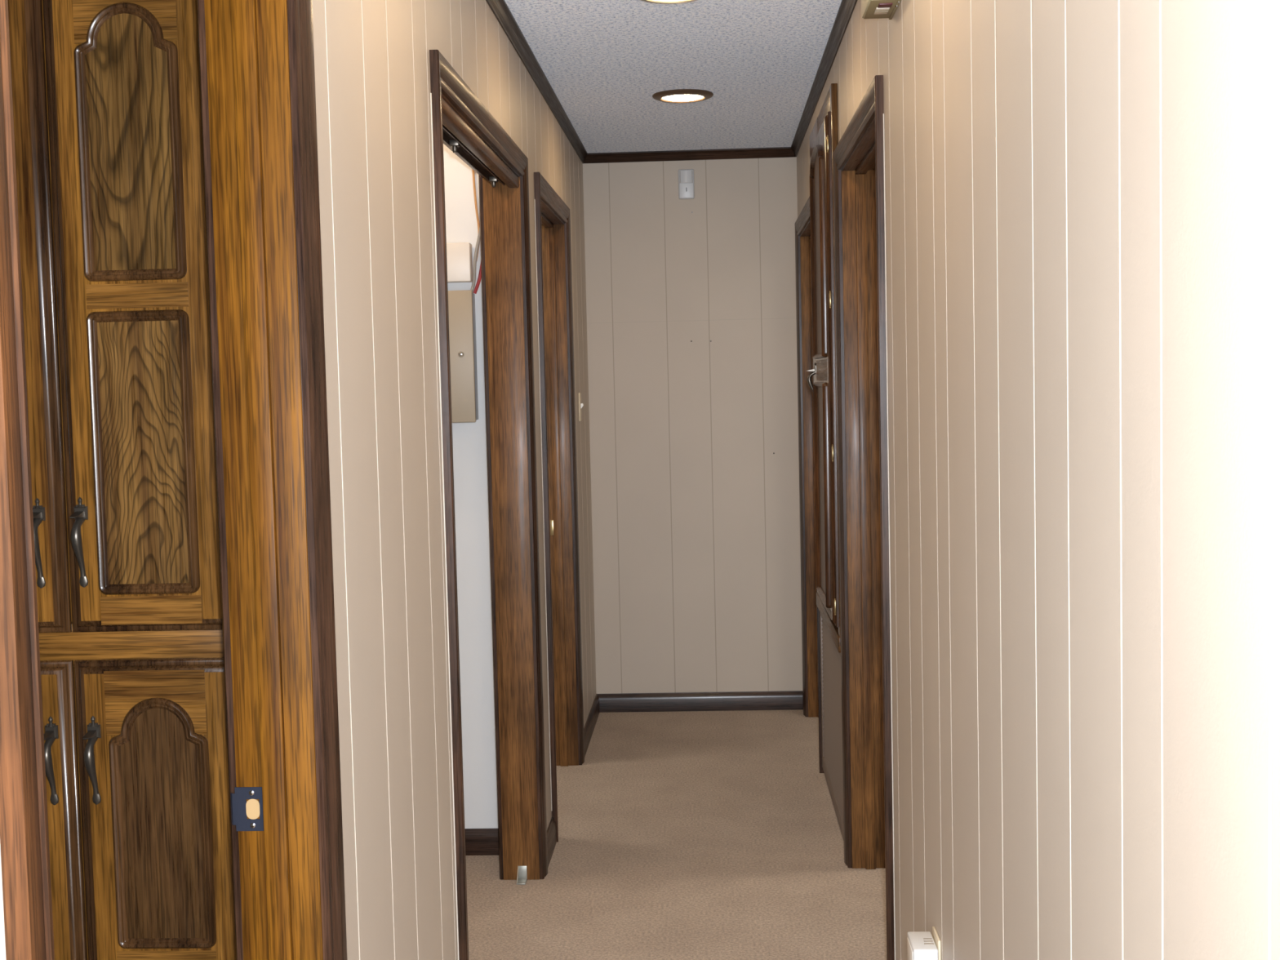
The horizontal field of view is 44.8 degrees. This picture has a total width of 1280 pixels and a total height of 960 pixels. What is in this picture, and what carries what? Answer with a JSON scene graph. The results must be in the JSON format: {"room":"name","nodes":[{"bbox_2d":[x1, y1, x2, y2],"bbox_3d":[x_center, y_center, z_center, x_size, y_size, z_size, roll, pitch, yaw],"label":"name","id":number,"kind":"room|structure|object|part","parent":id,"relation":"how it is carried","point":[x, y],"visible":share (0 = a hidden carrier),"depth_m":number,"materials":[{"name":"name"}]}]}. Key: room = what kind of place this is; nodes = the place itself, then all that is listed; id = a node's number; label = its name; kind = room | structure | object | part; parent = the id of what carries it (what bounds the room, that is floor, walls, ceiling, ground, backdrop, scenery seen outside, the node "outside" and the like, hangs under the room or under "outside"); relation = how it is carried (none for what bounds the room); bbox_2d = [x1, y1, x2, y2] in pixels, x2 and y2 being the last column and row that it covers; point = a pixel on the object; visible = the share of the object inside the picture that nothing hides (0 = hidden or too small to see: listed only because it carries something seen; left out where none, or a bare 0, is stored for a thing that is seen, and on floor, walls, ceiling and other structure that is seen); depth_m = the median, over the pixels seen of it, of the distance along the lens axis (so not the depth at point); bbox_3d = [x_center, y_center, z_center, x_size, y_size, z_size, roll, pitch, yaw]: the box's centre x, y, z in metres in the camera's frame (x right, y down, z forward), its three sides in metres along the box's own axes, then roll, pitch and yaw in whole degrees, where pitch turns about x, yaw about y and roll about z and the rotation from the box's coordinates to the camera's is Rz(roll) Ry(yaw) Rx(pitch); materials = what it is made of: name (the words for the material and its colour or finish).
{"room":"hallway","nodes":[
{"label":"hallway","id":0,"kind":"room"},
{"bbox_2d":[0,0,596,959],"bbox_3d":[-0.412,0.019,3.508,0.105,2.400,6.554,-1,4,3],"label":"wall","id":1,"kind":"structure","parent":0,"point":[372,68],"depth_m":2.58,"materials":[{"name":"white"}]},
{"bbox_2d":[0,0,346,959],"bbox_3d":[-0.495,0.307,1.604,0.141,2.074,0.940,-1,4,3],"label":"door frame","id":2,"kind":"structure","parent":1,"relation":"in","point":[257,73],"depth_m":1.98,"materials":[{"name":"brown wood"}]},
{"bbox_3d":[-0.454,0.334,1.162,0.018,2.074,0.058,-1,4,3],"label":"casing","id":3,"kind":"part","parent":2,"relation":"part of","materials":[{"name":"brown wood"}]},
{"bbox_3d":[-0.536,0.279,2.047,0.018,2.074,0.058,-1,4,3],"label":"casing","id":4,"kind":"part","parent":2,"relation":"part of","materials":[{"name":"brown wood"}]},
{"bbox_3d":[-0.513,0.429,2.022,0.043,0.058,0.004,-1,4,7],"label":"strike plate","id":5,"kind":"part","parent":2,"relation":"part of","materials":[{"name":"grey metal"}]},
{"bbox_3d":[-0.414,0.277,2.041,0.018,2.074,0.058,-1,4,3],"label":"casing","id":6,"kind":"part","parent":2,"relation":"part of","materials":[{"name":"brown wood"}]},
{"bbox_2d":[429,49,547,959],"bbox_3d":[-0.398,0.166,3.757,0.141,2.074,1.462,-1,4,3],"label":"door frame","id":7,"kind":"structure","parent":1,"relation":"in","point":[460,122],"depth_m":4.40,"materials":[{"name":"brown wood"}]},
{"bbox_3d":[-0.368,0.210,3.059,0.018,2.074,0.058,-1,4,3],"label":"casing","id":8,"kind":"part","parent":7,"relation":"part of","materials":[{"name":"brown wood"}]},
{"bbox_3d":[-0.360,-0.841,3.692,0.018,0.058,1.457,-1,4,3],"label":"head casing","id":9,"kind":"part","parent":7,"relation":"part of","materials":[{"name":"brown wood"}]},
{"bbox_3d":[-0.427,0.122,4.459,0.018,2.074,0.058,-1,4,3],"label":"casing","id":10,"kind":"part","parent":7,"relation":"part of","materials":[{"name":"brown wood"}]},
{"bbox_3d":[-0.304,0.119,4.454,0.018,2.074,0.058,-1,4,3],"label":"casing","id":11,"kind":"part","parent":7,"relation":"part of","materials":[{"name":"brown wood"}]},
{"bbox_2d":[485,0,587,163],"bbox_3d":[-0.378,-1.156,3.380,0.024,0.040,6.454,-1,4,3],"label":"trim","id":12,"kind":"structure","parent":1,"relation":"attached to","point":[500,8],"depth_m":4.67,"materials":[{"name":"brown wood"}]},
{"bbox_2d":[533,172,584,842],"bbox_3d":[-0.319,0.066,5.296,0.123,2.074,1.032,-1,4,3],"label":"door","id":13,"kind":"structure","parent":1,"relation":"in","point":[552,214],"depth_m":5.73,"materials":[{"name":"brown wood"}]},
{"bbox_3d":[-0.288,0.096,4.813,0.018,2.074,0.058,-1,4,3],"label":"casing","id":14,"kind":"part","parent":13,"relation":"part of","materials":[{"name":"brown wood"}]},
{"bbox_3d":[-0.327,0.177,5.758,0.012,0.057,0.002,-1,4,3],"label":"strike plate","id":15,"kind":"part","parent":13,"relation":"part of","materials":[{"name":"gold metal"}]},
{"bbox_3d":[-0.290,-0.941,5.232,0.018,0.058,1.027,-1,4,3],"label":"head casing","id":16,"kind":"part","parent":13,"relation":"part of","materials":[{"name":"brown wood"}]},
{"bbox_3d":[-0.244,0.033,5.779,0.018,2.074,0.058,-1,4,3],"label":"casing","id":17,"kind":"part","parent":13,"relation":"part of","materials":[{"name":"brown wood"}]},
{"bbox_2d":[546,693,599,867],"bbox_3d":[-0.287,1.119,4.440,0.013,0.080,4.627,-1,4,3],"label":"baseboard","id":18,"kind":"structure","parent":1,"relation":"attached to","point":[588,728],"depth_m":6.04,"materials":[{"name":"brown wood"}]},
{"bbox_2d":[577,392,583,421],"bbox_3d":[-0.233,-0.292,6.181,0.017,0.114,0.071,-1,4,3],"label":"light switch","id":19,"kind":"object","parent":1,"relation":"attached to","point":[580,405],"visible":1,"depth_m":6.15,"materials":[{"name":"beige plastic"}]},
{"bbox_2d":[443,143,497,828],"bbox_3d":[-0.990,0.017,3.760,1.072,2.400,2.045,-1,4,3],"label":"wall","id":20,"kind":"structure","parent":0,"point":[468,438],"depth_m":4.69,"materials":[{"name":"white paint"}]},
{"bbox_2d":[446,242,472,283],"bbox_3d":[-0.600,-0.643,4.607,0.200,0.114,0.055,-1,4,3],"label":"junction box","id":21,"kind":"object","parent":20,"relation":"attached to","point":[459,255],"visible":0.45,"depth_m":4.58,"materials":[{"name":"white plastic"}]},
{"bbox_2d":[448,289,478,422],"bbox_3d":[-0.605,-0.363,4.600,0.238,0.387,0.106,-1,4,3],"label":"electrical panel","id":22,"kind":"object","parent":20,"relation":"attached to","point":[461,304],"visible":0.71,"depth_m":4.56,"materials":[{"name":"grey paint"}]},
{"bbox_3d":[-0.525,-0.368,4.550,0.018,0.018,0.014,-1,4,3],"label":"latch knob","id":23,"kind":"part","parent":22,"relation":"part of","materials":[{"name":"silver metal"}]},
{"bbox_2d":[470,226,480,293],"bbox_3d":[-0.472,-0.712,4.593,0.075,0.319,0.021,-3,4,-27],"label":"cable","id":24,"kind":"object","parent":22,"relation":"attached to","point":[472,289],"visible":0.66,"depth_m":4.58,"materials":[{"name":"grey plastic"}]},
{"bbox_2d":[472,263,481,293],"bbox_3d":[-0.470,-0.677,4.602,0.059,0.249,0.012,-1,4,3],"label":"cable","id":25,"kind":"object","parent":22,"relation":"attached to","point":[479,277],"visible":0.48,"depth_m":4.61,"materials":[{"name":"red plastic"}]},
{"bbox_2d":[471,168,479,260],"bbox_3d":[-0.490,-0.946,4.603,0.019,0.591,0.009,-1,4,3],"label":"cable","id":26,"kind":"object","parent":20,"relation":"attached to","point":[473,171],"visible":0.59,"depth_m":4.61,"materials":[{"name":"brown plastic"}]},
{"bbox_2d":[464,828,498,855],"bbox_3d":[-0.870,1.113,4.755,0.972,0.080,0.013,-1,4,3],"label":"baseboard","id":27,"kind":"structure","parent":20,"relation":"attached to","point":[478,842],"depth_m":4.73,"materials":[{"name":"brown wood"}]},
{"bbox_2d":[504,0,841,153],"bbox_3d":[0.058,-1.111,1.731,6.000,0.060,10.400,-1,4,3],"label":"ceiling","id":28,"kind":"structure","parent":0,"point":[604,61],"depth_m":4.77,"materials":[{"name":"white paint"}]},
{"bbox_2d":[640,0,696,4],"bbox_3d":[0.078,-1.209,3.855,0.208,0.016,0.208,-1,4,3],"label":"recessed light","id":29,"kind":"object","parent":28,"relation":"in","point":[663,2],"visible":1,"depth_m":3.92,"materials":[{"name":"silver metal"}]},
{"bbox_2d":[652,88,713,102],"bbox_3d":[0.146,-1.301,5.273,0.208,0.016,0.208,-1,4,3],"label":"recessed light","id":30,"kind":"object","parent":28,"relation":"in","point":[678,95],"visible":1,"depth_m":5.23,"materials":[{"name":"brown metal"}]},
{"bbox_2d":[465,709,886,959],"bbox_3d":[0.116,1.343,1.888,6.000,0.060,10.400,-1,4,3],"label":"floor","id":31,"kind":"structure","parent":0,"point":[683,835],"depth_m":4.61,"materials":[{"name":"beige carpet"}]},
{"bbox_2d":[7,0,235,959],"bbox_3d":[-0.825,0.105,2.444,0.590,2.385,0.451,-1,4,3],"label":"cupboard","id":32,"kind":"object","parent":31,"relation":"on","point":[106,98],"visible":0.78,"depth_m":2.24,"materials":[{"name":"brown wood"}]},
{"bbox_3d":[-0.872,0.092,2.237,0.019,0.131,0.035,-1,4,3],"label":"pull handle","id":33,"kind":"part","parent":32,"relation":"part of","materials":[{"name":"grey metal"}]},
{"bbox_3d":[-0.969,-0.287,2.241,0.244,1.029,0.018,-1,4,3],"label":"cabinet door","id":34,"kind":"part","parent":32,"relation":"part of","materials":[{"name":"brown wood"}]},
{"bbox_3d":[-0.860,0.411,2.257,0.019,0.131,0.035,-1,4,3],"label":"pull handle","id":35,"kind":"part","parent":32,"relation":"part of","materials":[{"name":"grey metal"}]},
{"bbox_3d":[-0.944,0.749,2.308,0.244,0.964,0.018,-1,4,3],"label":"cabinet door","id":36,"kind":"part","parent":32,"relation":"part of","materials":[{"name":"brown wood"}]},
{"bbox_3d":[-0.809,0.091,2.234,0.019,0.131,0.035,-1,4,3],"label":"pull handle","id":37,"kind":"part","parent":32,"relation":"part of","materials":[{"name":"grey metal"}]},
{"bbox_3d":[-0.797,0.410,2.254,0.019,0.131,0.035,-1,4,3],"label":"pull handle","id":38,"kind":"part","parent":32,"relation":"part of","materials":[{"name":"grey metal"}]},
{"bbox_3d":[-0.731,-0.706,2.195,0.148,0.170,0.003,-1,4,3],"label":"rail","id":39,"kind":"part","parent":32,"relation":"part of","materials":[{"name":"brown wood"}]},
{"bbox_3d":[-0.726,-0.480,2.205,0.149,0.391,0.008,-1,4,3],"label":"panel moulding","id":40,"kind":"part","parent":32,"relation":"part of","materials":[{"name":"brown wood"}]},
{"bbox_3d":[-0.726,-0.481,2.209,0.125,0.367,0.004,-1,4,3],"label":"door panel","id":41,"kind":"part","parent":32,"relation":"part of","materials":[{"name":"brown wood"}]},
{"bbox_3d":[-0.832,0.242,2.288,0.485,0.064,0.017,-1,4,3],"label":"frame rail","id":42,"kind":"part","parent":32,"relation":"part of","materials":[{"name":"brown wood"}]},
{"bbox_3d":[-0.721,-0.293,2.229,0.244,1.029,0.018,-1,4,3],"label":"cabinet door","id":43,"kind":"part","parent":32,"relation":"part of","materials":[{"name":"brown wood"}]},
{"bbox_3d":[-0.720,-0.264,2.223,0.148,0.035,0.003,-1,4,3],"label":"rail","id":44,"kind":"part","parent":32,"relation":"part of","materials":[{"name":"brown wood"}]},
{"bbox_3d":[-0.716,-0.038,2.234,0.149,0.409,0.008,-1,4,3],"label":"panel moulding","id":45,"kind":"part","parent":32,"relation":"part of","materials":[{"name":"brown wood"}]},
{"bbox_3d":[-0.716,-0.039,2.237,0.125,0.385,0.004,-1,4,3],"label":"door panel","id":46,"kind":"part","parent":32,"relation":"part of","materials":[{"name":"brown wood"}]},
{"bbox_3d":[-0.709,0.189,2.252,0.148,0.041,0.003,-1,4,3],"label":"rail","id":47,"kind":"part","parent":32,"relation":"part of","materials":[{"name":"brown wood"}]},
{"bbox_3d":[-0.696,0.743,2.296,0.244,0.964,0.018,-1,4,3],"label":"cabinet door","id":48,"kind":"part","parent":32,"relation":"part of","materials":[{"name":"brown wood"}]},
{"bbox_3d":[-0.706,0.324,2.261,0.148,0.095,0.003,-1,4,3],"label":"rail","id":49,"kind":"part","parent":32,"relation":"part of","materials":[{"name":"brown wood"}]},
{"bbox_3d":[-0.700,0.503,2.268,0.147,0.373,0.008,-1,4,3],"label":"panel moulding","id":50,"kind":"part","parent":32,"relation":"part of","materials":[{"name":"brown wood"}]},
{"bbox_3d":[-0.700,0.503,2.272,0.123,0.349,0.004,-1,4,3],"label":"door panel","id":51,"kind":"part","parent":32,"relation":"part of","materials":[{"name":"brown wood"}]},
{"bbox_3d":[-0.697,0.710,2.285,0.148,0.034,0.003,-1,4,3],"label":"rail","id":52,"kind":"part","parent":32,"relation":"part of","materials":[{"name":"brown wood"}]},
{"bbox_2d":[582,157,802,693],"bbox_3d":[0.238,-0.201,6.701,0.906,2.400,0.100,-1,4,3],"label":"wall","id":53,"kind":"structure","parent":0,"point":[695,516],"depth_m":6.65,"materials":[{"name":"beige"}]},
{"bbox_2d":[678,168,694,199],"bbox_3d":[0.196,-1.253,6.564,0.066,0.124,0.040,-1,4,3],"label":"sensor","id":54,"kind":"object","parent":53,"relation":"attached to","point":[686,177],"visible":1,"depth_m":6.56,"materials":[{"name":"grey plastic"}]},
{"bbox_2d":[583,146,796,163],"bbox_3d":[0.208,-1.374,6.564,0.906,0.040,0.024,-1,4,3],"label":"trim","id":55,"kind":"structure","parent":53,"relation":"attached to","point":[778,152],"depth_m":6.56,"materials":[{"name":"brown wood"}]},
{"bbox_2d":[597,690,803,712],"bbox_3d":[0.264,0.960,6.719,0.906,0.080,0.013,-1,4,3],"label":"baseboard","id":56,"kind":"structure","parent":53,"relation":"attached to","point":[784,700],"depth_m":6.71,"materials":[{"name":"brown wood"}]},
{"bbox_2d":[796,0,1279,959],"bbox_3d":[0.580,0.024,3.062,0.105,2.400,7.354,-1,4,3],"label":"wall","id":57,"kind":"structure","parent":0,"point":[1082,197],"depth_m":1.61,"materials":[{"name":"white"}]},
{"bbox_2d":[795,196,823,773],"bbox_3d":[0.709,-0.006,6.042,0.123,2.074,0.994,-1,4,3],"label":"door","id":58,"kind":"structure","parent":57,"relation":"in","point":[811,632],"depth_m":6.48,"materials":[{"name":"brown wood"}]},
{"bbox_3d":[0.678,-0.036,6.511,0.018,2.074,0.058,-1,4,3],"label":"casing","id":59,"kind":"part","parent":58,"relation":"part of","materials":[{"name":"brown wood"}]},
{"bbox_3d":[0.633,-1.011,5.979,0.018,0.058,0.994,-1,4,3],"label":"head casing","id":60,"kind":"part","parent":58,"relation":"part of","materials":[{"name":"brown wood"}]},
{"bbox_3d":[0.636,0.025,5.577,0.018,2.074,0.058,-1,4,3],"label":"casing","id":61,"kind":"part","parent":58,"relation":"part of","materials":[{"name":"brown wood"}]},
{"bbox_2d":[791,0,857,156],"bbox_3d":[0.485,-1.148,2.940,0.024,0.040,7.254,-1,4,3],"label":"trim","id":62,"kind":"structure","parent":57,"relation":"attached to","point":[846,7],"depth_m":4.74,"materials":[{"name":"brown wood"}]},
{"bbox_2d":[805,83,844,840],"bbox_3d":[0.793,-0.059,5.019,0.489,2.245,0.975,-1,4,3],"label":"door","id":63,"kind":"structure","parent":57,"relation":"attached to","point":[824,136],"depth_m":4.76,"materials":[{"name":"brown wood"}]},
{"bbox_3d":[0.563,-0.319,5.088,0.035,0.131,0.019,-1,4,3],"label":"pull handle","id":64,"kind":"part","parent":63,"relation":"part of","materials":[{"name":"grey metal"}]},
{"bbox_3d":[0.558,-0.704,4.810,0.004,0.626,0.408,-1,4,3],"label":"door panel","id":65,"kind":"part","parent":63,"relation":"part of","materials":[{"name":"brown wood"}]},
{"bbox_3d":[0.551,-0.704,4.811,0.016,0.650,0.432,-1,4,3],"label":"panel moulding","id":66,"kind":"part","parent":63,"relation":"part of","materials":[{"name":"brown wood"}]},
{"bbox_3d":[0.576,0.035,4.857,0.004,0.656,0.408,-1,4,3],"label":"door panel","id":67,"kind":"part","parent":63,"relation":"part of","materials":[{"name":"brown wood"}]},
{"bbox_3d":[0.567,-0.342,4.833,0.003,0.065,0.472,-1,4,3],"label":"rail","id":68,"kind":"part","parent":63,"relation":"part of","materials":[{"name":"brown wood"}]},
{"bbox_3d":[0.569,0.035,4.858,0.016,0.680,0.432,-1,4,3],"label":"panel moulding","id":69,"kind":"part","parent":63,"relation":"part of","materials":[{"name":"brown wood"}]},
{"bbox_3d":[0.575,-1.111,4.784,0.017,0.105,0.525,-1,4,3],"label":"frame rail","id":70,"kind":"part","parent":63,"relation":"part of","materials":[{"name":"brown wood"}]},
{"bbox_3d":[0.575,-0.335,4.833,0.018,1.510,0.568,-1,4,3],"label":"cabinet door","id":71,"kind":"part","parent":63,"relation":"part of","materials":[{"name":"brown wood"}]},
{"bbox_3d":[0.584,0.391,4.880,0.003,0.025,0.472,-1,4,3],"label":"rail","id":72,"kind":"part","parent":63,"relation":"part of","materials":[{"name":"brown wood"}]},
{"bbox_3d":[0.619,0.455,5.060,0.022,0.047,0.975,-1,4,3],"label":"frame rail","id":73,"kind":"part","parent":63,"relation":"part of","materials":[{"name":"brown wood"}]},
{"bbox_2d":[819,612,844,840],"bbox_3d":[0.633,0.771,5.095,0.010,0.588,0.945,-1,4,3],"label":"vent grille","id":74,"kind":"object","parent":63,"relation":"attached to","point":[830,657],"depth_m":5.11,"materials":[{"name":"brown metal"}]},
{"bbox_2d":[833,75,895,959],"bbox_3d":[0.614,0.130,3.948,0.123,2.074,1.138,-1,4,3],"label":"door","id":75,"kind":"structure","parent":57,"relation":"in","point":[859,156],"depth_m":4.43,"materials":[{"name":"brown wood"}]},
{"bbox_3d":[0.586,0.096,4.489,0.018,2.074,0.058,-1,4,3],"label":"casing","id":76,"kind":"part","parent":75,"relation":"part of","materials":[{"name":"brown wood"}]},
{"bbox_3d":[0.538,-0.875,3.888,0.018,0.058,1.134,-1,4,3],"label":"head casing","id":77,"kind":"part","parent":75,"relation":"part of","materials":[{"name":"brown wood"}]},
{"bbox_3d":[0.538,0.166,3.416,0.018,2.074,0.058,-1,4,3],"label":"casing","id":78,"kind":"part","parent":75,"relation":"part of","materials":[{"name":"brown wood"}]},
{"bbox_2d":[861,0,901,19],"bbox_3d":[0.474,-1.019,3.062,0.062,0.188,0.172,-1,4,3],"label":"door chime","id":79,"kind":"object","parent":57,"relation":"attached to","point":[870,9],"visible":1,"depth_m":3.06,"materials":[{"name":"beige plastic"}]},
{"bbox_3d":[0.502,-1.022,3.061,0.006,0.185,0.172,-1,4,3],"label":"plate","id":80,"kind":"part","parent":79,"relation":"part of","materials":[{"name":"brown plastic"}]},
{"bbox_2d":[932,926,941,959],"bbox_3d":[0.527,0.862,2.759,0.008,0.114,0.075,-1,4,3],"label":"wall outlet","id":81,"kind":"object","parent":57,"relation":"attached to","point":[935,935],"visible":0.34,"depth_m":2.73,"materials":[{"name":"beige plastic"}]},
{"bbox_2d":[906,931,937,959],"bbox_3d":[0.501,0.866,2.753,0.044,0.103,0.092,-1,4,3],"label":"plug","id":82,"kind":"object","parent":81,"relation":"attached to","point":[921,945],"visible":1,"depth_m":2.73,"materials":[{"name":"white plastic"}]},
{"bbox_3d":[0.481,0.868,2.755,0.003,0.088,0.072,-1,4,3],"label":"panel","id":83,"kind":"part","parent":82,"relation":"part of","materials":[{"name":"white plastic"}]}
]}

